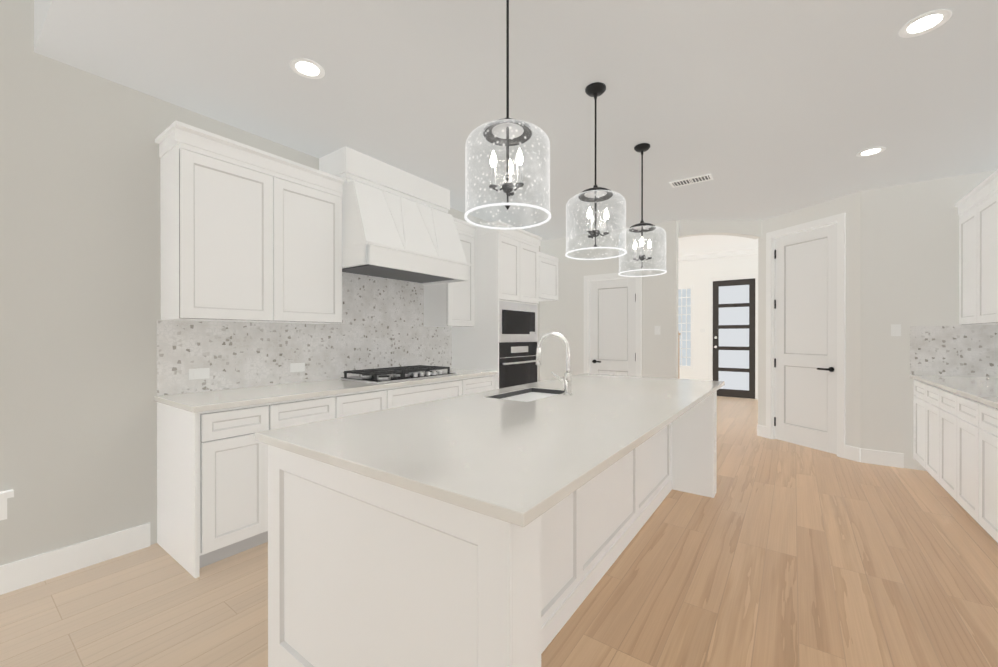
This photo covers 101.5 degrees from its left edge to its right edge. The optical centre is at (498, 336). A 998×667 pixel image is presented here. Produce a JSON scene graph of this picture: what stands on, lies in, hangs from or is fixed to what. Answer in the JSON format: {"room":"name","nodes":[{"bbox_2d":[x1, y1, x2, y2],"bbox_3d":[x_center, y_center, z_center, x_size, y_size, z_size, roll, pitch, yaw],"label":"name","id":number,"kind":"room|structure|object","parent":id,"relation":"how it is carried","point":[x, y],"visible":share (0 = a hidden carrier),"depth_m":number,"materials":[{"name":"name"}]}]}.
{"room":"kitchen","nodes":[
{"label":"kitchen","id":0,"kind":"room"},
{"bbox_2d":[0,0,539,565],"bbox_3d":[-2.460,-0.395,2.191,0.150,3.350,10.620,0,0,36],"label":"wall","id":1,"kind":"structure","parent":0,"point":[80,268],"depth_m":2.25,"materials":[{"name":"grey paint"}]},
{"bbox_2d":[0,489,13,519],"bbox_3d":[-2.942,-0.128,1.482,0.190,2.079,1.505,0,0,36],"label":"window sill","id":2,"kind":"structure","parent":1,"relation":"in","point":[5,495],"depth_m":2.03,"materials":[{"name":"white paint"}]},
{"bbox_2d":[0,523,149,594],"bbox_3d":[-3.821,1.215,0.171,0.015,0.140,5.745,0,0,36],"label":"baseboard","id":3,"kind":"structure","parent":1,"relation":"attached to","point":[22,573],"depth_m":2.22,"materials":[{"name":"white paint"}]},
{"bbox_2d":[159,136,342,323],"bbox_3d":[-1.654,-0.612,2.852,0.378,1.010,1.036,0,0,36],"label":"upper cabinet","id":4,"kind":"object","parent":1,"relation":"attached to","point":[250,234],"depth_m":2.62,"materials":[{"name":"white paint"}]},
{"bbox_2d":[157,272,451,395],"bbox_3d":[-1.330,-0.111,3.612,0.014,0.945,2.686,0,0,36],"label":"backsplash","id":5,"kind":"structure","parent":1,"relation":"attached to","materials":[{"name":"tile"}]},
{"bbox_2d":[319,146,470,285],"bbox_3d":[-0.882,-1.011,3.672,0.647,0.936,1.186,0,0,36],"label":"range hood","id":6,"kind":"object","parent":1,"relation":"attached to","point":[398,224],"visible":0.88,"depth_m":3.40,"materials":[{"name":"white paint"}]},
{"bbox_2d":[424,228,474,326],"bbox_3d":[-0.523,-0.615,4.417,0.378,1.010,0.430,0,0,36],"label":"upper cabinet","id":7,"kind":"object","parent":1,"relation":"attached to","point":[447,304],"depth_m":4.31,"materials":[{"name":"white paint"}]},
{"bbox_2d":[544,253,558,300],"bbox_3d":[0.581,-0.868,5.992,0.320,0.640,0.643,0,0,36],"label":"upper cabinet","id":8,"kind":"object","parent":1,"relation":"attached to","point":[550,262],"depth_m":5.98,"materials":[{"name":"white paint"}]},
{"bbox_2d":[0,396,997,666],"bbox_3d":[0.920,1.327,3.688,11.000,0.100,17.000,0,0,36],"label":"floor","id":9,"kind":"structure","parent":0,"point":[776,554],"depth_m":2.05,"materials":[{"name":"brown wood"}]},
{"bbox_2d":[157,400,285,577],"bbox_3d":[-1.736,0.838,2.525,0.632,0.882,0.446,0,0,36],"label":"base cabinet","id":10,"kind":"object","parent":9,"relation":"on","point":[212,479],"depth_m":2.31,"materials":[{"name":"white paint"}]},
{"bbox_2d":[154,368,496,411],"bbox_3d":[-1.074,0.379,3.420,0.655,0.031,2.701,0,0,36],"label":"countertop","id":11,"kind":"structure","parent":10,"relation":"on","point":[305,389],"depth_m":2.71,"materials":[{"name":"white stone"}]},
{"bbox_2d":[340,365,456,383],"bbox_3d":[-0.877,0.326,3.683,0.515,0.072,0.910,0,0,36],"label":"cooktop","id":12,"kind":"object","parent":11,"relation":"in","point":[389,374],"visible":1,"depth_m":3.52,"materials":[{"name":"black metal"}]},
{"bbox_2d":[286,396,337,426],"bbox_3d":[-1.533,0.838,2.808,0.630,0.882,0.503,0,0,36],"label":"base cabinet","id":13,"kind":"object","parent":9,"relation":"on","point":[321,408],"depth_m":2.68,"materials":[{"name":"white paint"}]},
{"bbox_2d":[338,388,389,416],"bbox_3d":[-1.275,0.837,3.165,0.630,0.882,0.503,0,0,36],"label":"base cabinet","id":14,"kind":"object","parent":9,"relation":"on","point":[350,403],"depth_m":3.01,"materials":[{"name":"white paint"}]},
{"bbox_2d":[390,376,469,407],"bbox_3d":[-0.848,0.836,3.755,0.630,0.882,0.953,0,0,36],"label":"base cabinet","id":15,"kind":"object","parent":9,"relation":"on","point":[413,393],"depth_m":3.54,"materials":[{"name":"white paint"}]},
{"bbox_2d":[470,376,494,393],"bbox_3d":[-0.450,0.834,4.306,0.630,0.882,0.534,0,0,36],"label":"base cabinet","id":16,"kind":"object","parent":9,"relation":"on","point":[477,384],"depth_m":4.16,"materials":[{"name":"white paint"}]},
{"bbox_2d":[268,393,716,666],"bbox_3d":[0.441,0.839,2.464,1.146,0.882,3.010,0,0,36],"label":"kitchen island","id":17,"kind":"object","parent":9,"relation":"on","point":[501,527],"depth_m":1.30,"materials":[{"name":"white paint"}]},
{"bbox_2d":[255,373,724,528],"bbox_3d":[0.454,0.427,2.453,1.220,0.122,3.065,0,0,36],"label":"island countertop","id":18,"kind":"structure","parent":17,"relation":"on","point":[505,460],"depth_m":1.48,"materials":[{"name":"white stone"}]},
{"bbox_2d":[495,389,562,400],"bbox_3d":[0.200,0.493,2.621,0.319,0.247,0.569,0,0,36],"label":"sink","id":19,"kind":"object","parent":18,"relation":"in","point":[520,394],"depth_m":2.80,"materials":[{"name":"grey metal"}]},
{"bbox_2d":[536,332,572,395],"bbox_3d":[0.335,0.166,2.596,0.262,0.397,0.112,0,0,36],"label":"faucet","id":20,"kind":"object","parent":18,"relation":"on","point":[566,381],"visible":1,"depth_m":2.55,"materials":[{"name":"silver metal"}]},
{"bbox_2d":[452,229,543,388],"bbox_3d":[-0.016,0.077,4.855,0.688,2.395,0.861,0,0,36],"label":"tall cabinet","id":21,"kind":"object","parent":9,"relation":"on","point":[516,276],"depth_m":4.52,"materials":[{"name":"white paint"}]},
{"bbox_2d":[678,331,680,378],"bbox_3d":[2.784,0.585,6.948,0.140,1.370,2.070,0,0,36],"label":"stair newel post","id":22,"kind":"object","parent":9,"relation":"on","point":[678,353],"visible":0.02,"depth_m":7.67,"materials":[{"name":"beige wood"}]},
{"bbox_2d":[910,377,921,464],"bbox_3d":[4.099,0.836,3.540,0.630,0.882,0.511,0,0,36],"label":"base cabinet","id":23,"kind":"object","parent":9,"relation":"on","point":[917,385],"depth_m":3.83,"materials":[{"name":"white paint"}]},
{"bbox_2d":[922,385,933,477],"bbox_3d":[3.862,0.837,3.212,0.630,0.882,0.542,0,0,36],"label":"base cabinet","id":24,"kind":"object","parent":9,"relation":"on","point":[927,390],"depth_m":3.51,"materials":[{"name":"white paint"}]},
{"bbox_2d":[934,389,949,493],"bbox_3d":[3.616,0.838,2.871,0.630,0.882,0.542,0,0,36],"label":"base cabinet","id":25,"kind":"object","parent":9,"relation":"on","point":[941,398],"depth_m":3.17,"materials":[{"name":"white paint"}]},
{"bbox_2d":[950,393,969,514],"bbox_3d":[3.370,0.838,2.531,0.630,0.882,0.542,0,0,36],"label":"base cabinet","id":26,"kind":"object","parent":9,"relation":"on","point":[955,432],"depth_m":2.83,"materials":[{"name":"white paint"}]},
{"bbox_2d":[970,401,997,542],"bbox_3d":[3.115,0.839,2.178,0.630,0.882,0.571,0,0,36],"label":"base cabinet","id":27,"kind":"object","parent":9,"relation":"on","point":[983,419],"depth_m":2.48,"materials":[{"name":"white paint"}]},
{"bbox_2d":[910,373,997,408],"bbox_3d":[3.184,0.381,2.294,0.655,0.031,3.600,0,0,36],"label":"countertop","id":28,"kind":"structure","parent":27,"relation":"on","point":[984,390],"depth_m":3.05,"materials":[{"name":"white stone"}]},
{"bbox_2d":[34,0,997,256],"bbox_3d":[-0.262,-1.837,3.240,7.600,0.710,14.900,0,0,36],"label":"ceiling","id":29,"kind":"structure","parent":0,"point":[761,110],"depth_m":2.41,"materials":[{"name":"grey paint"}]},
{"bbox_2d":[290,58,324,78],"bbox_3d":[-1.054,-1.475,2.247,0.176,0.006,0.176,0,0,36],"label":"recessed light","id":30,"kind":"object","parent":29,"relation":"in","point":[306,68],"visible":1,"depth_m":2.25,"materials":[{"name":"white paint"}]},
{"bbox_2d":[464,0,550,229],"bbox_3d":[0.036,-0.982,1.682,0.356,0.987,0.356,0,0,36],"label":"pendant light","id":31,"kind":"object","parent":29,"relation":"hanging from","point":[507,131],"visible":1,"depth_m":1.68,"materials":[{"name":"clear glass"}]},
{"bbox_2d":[565,82,626,259],"bbox_3d":[0.575,-0.984,2.428,0.356,0.987,0.356,0,0,36],"label":"pendant light","id":32,"kind":"object","parent":29,"relation":"hanging from","point":[595,194],"visible":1,"depth_m":2.42,"materials":[{"name":"clear glass"}]},
{"bbox_2d":[618,143,666,276],"bbox_3d":[1.113,-0.986,3.173,0.356,0.987,0.356,0,0,36],"label":"pendant light","id":33,"kind":"object","parent":29,"relation":"hanging from","point":[641,227],"visible":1,"depth_m":3.17,"materials":[{"name":"clear glass"}]},
{"bbox_2d":[669,174,713,187],"bbox_3d":[1.821,-1.479,3.870,0.360,0.006,0.160,0,0,36],"label":"ceiling vent","id":34,"kind":"object","parent":29,"relation":"in","point":[692,180],"visible":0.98,"depth_m":3.86,"materials":[{"name":"white metal"}]},
{"bbox_2d":[856,147,885,156],"bbox_3d":[2.972,-1.478,3.260,0.176,0.006,0.176,0,0,36],"label":"recessed light","id":35,"kind":"object","parent":29,"relation":"in","point":[870,151],"visible":1,"depth_m":3.25,"materials":[{"name":"white paint"}]},
{"bbox_2d":[898,9,951,37],"bbox_3d":[2.006,-1.474,1.923,0.176,0.006,0.176,0,0,36],"label":"recessed light","id":36,"kind":"object","parent":29,"relation":"in","point":[927,22],"visible":1,"depth_m":1.92,"materials":[{"name":"white paint"}]},
{"bbox_2d":[540,220,677,380],"bbox_3d":[1.483,-0.108,5.820,1.990,2.760,0.120,0,0,36],"label":"wall","id":37,"kind":"structure","parent":0,"point":[563,314],"depth_m":5.67,"materials":[{"name":"grey paint"}]},
{"bbox_2d":[590,278,635,375],"bbox_3d":[1.587,0.232,5.695,0.678,2.068,0.102,0,0,36],"label":"door","id":38,"kind":"structure","parent":37,"relation":"in","point":[613,327],"depth_m":5.71,"materials":[{"name":"white paint"}]},
{"bbox_2d":[584,271,641,375],"bbox_3d":[1.767,0.195,5.604,1.305,2.155,0.138,0,0,36],"label":"door frame","id":39,"kind":"structure","parent":37,"relation":"attached to","point":[598,277],"depth_m":5.71,"materials":[{"name":"white paint"}]},
{"bbox_2d":[655,326,659,334],"bbox_3d":[2.065,-0.087,5.320,0.070,0.116,0.009,0,0,36],"label":"light switch","id":40,"kind":"object","parent":37,"relation":"attached to","point":[657,330],"visible":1,"depth_m":5.31,"materials":[{"name":"white plastic"}]},
{"bbox_2d":[678,261,680,378],"bbox_3d":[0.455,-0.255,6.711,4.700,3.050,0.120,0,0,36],"label":"wall","id":41,"kind":"structure","parent":0,"point":[679,263],"depth_m":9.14,"materials":[{"name":"white paint"}]},
{"bbox_2d":[681,254,754,380],"bbox_3d":[3.263,-0.262,9.777,5.660,3.050,0.120,0,0,36],"label":"wall","id":42,"kind":"structure","parent":0,"point":[696,274],"depth_m":8.86,"materials":[{"name":"white paint"}]},
{"bbox_2d":[678,248,757,398],"bbox_3d":[3.182,-0.262,9.768,5.540,3.050,0.130,0,0,36],"label":"trim","id":43,"kind":"structure","parent":42,"relation":"attached to","point":[686,321],"depth_m":8.87,"materials":[{"name":"white paint"}]},
{"bbox_2d":[713,278,754,398],"bbox_3d":[4.921,0.036,8.555,0.780,2.460,0.080,0,0,36],"label":"front door","id":44,"kind":"structure","parent":42,"relation":"in","point":[734,335],"depth_m":8.54,"materials":[{"name":"black wood"}]},
{"bbox_2d":[677,220,760,238],"bbox_3d":[2.817,-1.379,5.248,1.056,0.215,0.120,0,0,-1],"label":"wall","id":45,"kind":"structure","parent":0,"point":[751,229],"depth_m":5.19,"materials":[{"name":"grey paint"}]},
{"bbox_2d":[755,254,757,273],"bbox_3d":[4.419,-0.255,6.665,0.140,3.050,3.530,0,0,36],"label":"wall","id":46,"kind":"structure","parent":0,"point":[756,255],"depth_m":8.28,"materials":[{"name":"white paint"}]},
{"bbox_2d":[758,191,860,447],"bbox_3d":[3.572,-0.105,4.727,0.120,2.760,1.160,0,0,-17],"label":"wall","id":47,"kind":"structure","parent":0,"point":[849,205],"depth_m":4.27,"materials":[{"name":"grey paint"}]},
{"bbox_2d":[774,224,836,453],"bbox_3d":[3.548,0.025,4.731,0.622,2.488,0.483,0,0,36],"label":"angled door","id":48,"kind":"structure","parent":47,"relation":"in","point":[805,308],"depth_m":4.71,"materials":[{"name":"white paint"}]},
{"bbox_2d":[757,213,859,461],"bbox_3d":[3.564,-0.015,4.725,0.138,2.580,1.160,0,0,-17],"label":"door frame","id":49,"kind":"structure","parent":47,"relation":"attached to","point":[843,449],"depth_m":4.45,"materials":[{"name":"white paint"}]},
{"bbox_2d":[860,170,995,470],"bbox_3d":[4.121,-0.104,3.913,0.990,2.760,0.120,0,0,36],"label":"wall","id":50,"kind":"structure","parent":0,"point":[909,254],"depth_m":3.96,"materials":[{"name":"grey paint"}]},
{"bbox_2d":[860,448,903,467],"bbox_3d":[3.808,1.206,4.059,0.315,0.140,0.015,0,0,36],"label":"baseboard","id":51,"kind":"structure","parent":50,"relation":"attached to","point":[884,458],"depth_m":4.05,"materials":[{"name":"white paint"}]},
{"bbox_2d":[891,324,900,335],"bbox_3d":[3.893,-0.064,3.999,0.070,0.116,0.009,0,0,36],"label":"light switch","id":52,"kind":"object","parent":50,"relation":"attached to","point":[895,329],"visible":1,"depth_m":4.00,"materials":[{"name":"white plastic"}]},
{"bbox_2d":[910,325,997,377],"bbox_3d":[3.182,0.132,2.289,0.655,0.465,3.610,0,0,36],"label":"backsplash","id":53,"kind":"structure","parent":50,"relation":"attached to","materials":[{"name":"tile"}]},
{"bbox_2d":[958,205,970,324],"bbox_3d":[4.215,-0.613,3.444,0.335,1.010,0.521,0,0,36],"label":"upper cabinet","id":54,"kind":"object","parent":50,"relation":"attached to","point":[964,214],"depth_m":3.63,"materials":[{"name":"white paint"}]},
{"bbox_2d":[971,189,990,324],"bbox_3d":[3.966,-0.612,3.099,0.335,1.010,0.584,0,0,36],"label":"upper cabinet","id":55,"kind":"object","parent":50,"relation":"attached to","point":[977,206],"depth_m":3.32,"materials":[{"name":"white paint"}]},
{"bbox_2d":[991,185,997,324],"bbox_3d":[3.698,-0.612,2.729,0.335,1.010,0.584,0,0,36],"label":"upper cabinet","id":56,"kind":"object","parent":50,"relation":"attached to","point":[994,188],"depth_m":3.11,"materials":[{"name":"white paint"}]}
]}

